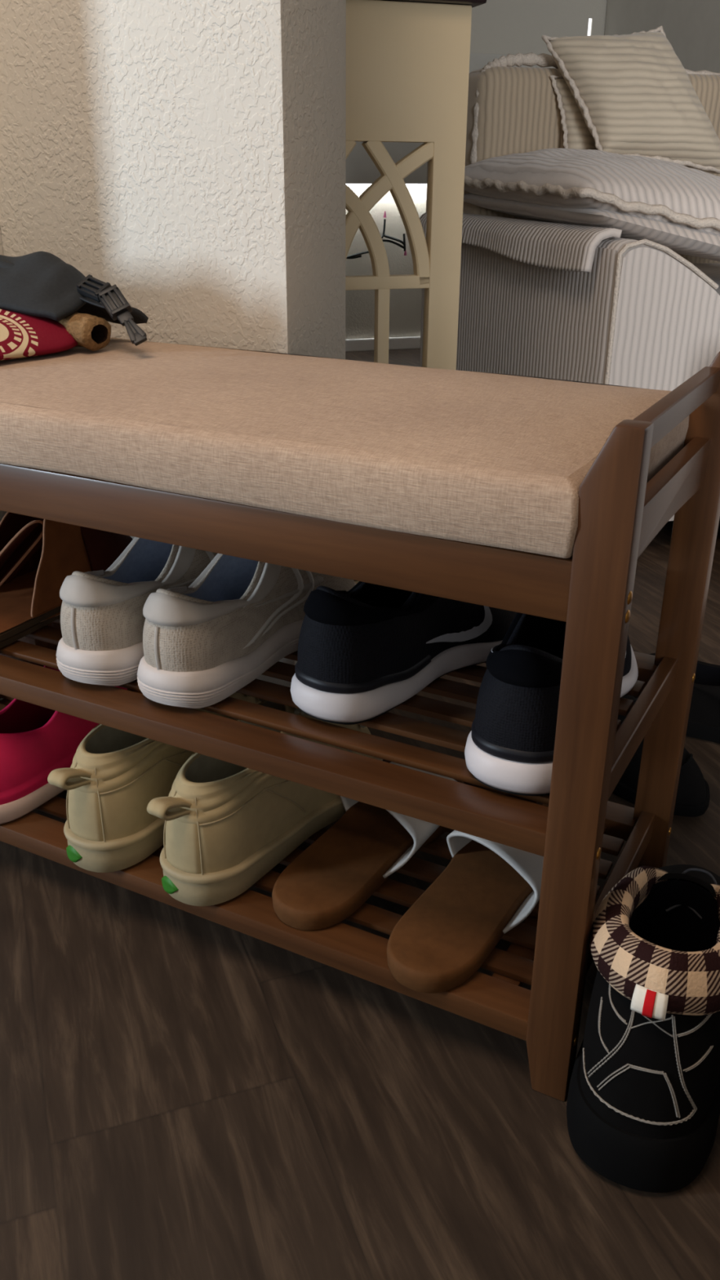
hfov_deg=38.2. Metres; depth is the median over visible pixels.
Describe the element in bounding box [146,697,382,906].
shoe
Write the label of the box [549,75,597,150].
throw pillow
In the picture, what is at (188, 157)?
wall
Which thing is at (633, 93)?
throw pillow
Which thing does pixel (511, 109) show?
cushion
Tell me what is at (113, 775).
shoe
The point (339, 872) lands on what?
sandal
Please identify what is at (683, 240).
seat pad
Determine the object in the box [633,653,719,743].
boot
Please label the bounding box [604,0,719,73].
wall
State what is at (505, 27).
wall
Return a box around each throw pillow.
[541,26,719,173]
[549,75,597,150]
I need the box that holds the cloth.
[0,308,77,360]
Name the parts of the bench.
shelf rail, leg, shelf rail, shelf rail, seat rail, shelf rail, leg, shelf rail, shelf rail, shelf rail, handle rail, rail, leg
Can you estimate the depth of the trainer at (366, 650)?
0.82 m
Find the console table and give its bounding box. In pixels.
[345,0,486,584]
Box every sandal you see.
[271,761,463,930]
[386,803,548,993]
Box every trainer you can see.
[290,581,517,724]
[464,612,638,795]
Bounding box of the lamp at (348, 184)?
[346,183,426,186]
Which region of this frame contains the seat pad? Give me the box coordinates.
[463,192,719,262]
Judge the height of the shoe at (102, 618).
0.128 m
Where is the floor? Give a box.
[0,348,719,1279]
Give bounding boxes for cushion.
[0,337,688,558]
[462,66,719,220]
[463,147,719,234]
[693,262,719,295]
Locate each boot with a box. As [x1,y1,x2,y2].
[566,864,719,1192]
[613,694,710,817]
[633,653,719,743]
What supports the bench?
on the floor
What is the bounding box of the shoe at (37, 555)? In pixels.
[0,511,133,648]
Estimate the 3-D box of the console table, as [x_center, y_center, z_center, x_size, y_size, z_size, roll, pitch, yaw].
[-0.132,-0.585,1.791,0.314,0.845,0.908,-7,25,-16]
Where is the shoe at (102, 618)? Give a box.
[56,537,217,686]
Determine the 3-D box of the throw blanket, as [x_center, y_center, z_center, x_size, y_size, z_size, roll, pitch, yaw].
[0.271,-0.779,2.013,0.063,0.073,0.795,-7,25,-16]
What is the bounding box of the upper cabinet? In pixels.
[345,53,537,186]
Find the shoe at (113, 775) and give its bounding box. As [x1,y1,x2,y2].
[47,692,261,872]
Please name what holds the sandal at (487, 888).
on the bench
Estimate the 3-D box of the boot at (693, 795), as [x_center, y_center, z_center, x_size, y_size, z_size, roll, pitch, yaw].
[0.289,0.102,1.194,0.100,0.089,0.284,-14,28,-29]
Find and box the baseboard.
[345,336,420,351]
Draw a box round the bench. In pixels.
[0,337,719,1101]
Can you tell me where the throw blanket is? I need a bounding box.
[419,212,622,271]
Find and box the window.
[587,18,591,35]
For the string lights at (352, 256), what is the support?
hanging from the wall at (505, 27)
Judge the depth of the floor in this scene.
0.75 m
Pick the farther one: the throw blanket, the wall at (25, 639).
the throw blanket
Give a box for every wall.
[0,0,346,687]
[0,229,35,700]
[345,0,607,339]
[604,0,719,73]
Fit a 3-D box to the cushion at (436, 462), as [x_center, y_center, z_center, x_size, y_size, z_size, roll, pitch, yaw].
[-0.122,-0.199,0.881,0.730,0.056,0.327,13,27,25]
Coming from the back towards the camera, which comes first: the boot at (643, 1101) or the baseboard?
the baseboard
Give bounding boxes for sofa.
[419,52,719,520]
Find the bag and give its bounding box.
[0,251,148,351]
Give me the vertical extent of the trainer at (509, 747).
0.129 m
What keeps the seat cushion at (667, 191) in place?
on the seat pad
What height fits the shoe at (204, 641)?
0.128 m
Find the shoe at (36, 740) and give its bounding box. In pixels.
[0,666,127,824]
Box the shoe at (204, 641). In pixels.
[137,553,355,708]
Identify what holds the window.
in the wall at (505, 27)
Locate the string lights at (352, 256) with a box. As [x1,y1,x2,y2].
[346,211,406,258]
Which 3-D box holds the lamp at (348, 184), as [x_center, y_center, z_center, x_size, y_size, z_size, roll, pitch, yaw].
[0.103,-1.647,3.764,0.800,0.008,0.020,-7,25,-16]
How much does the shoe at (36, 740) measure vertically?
0.120 m
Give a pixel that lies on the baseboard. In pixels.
(412, 342)

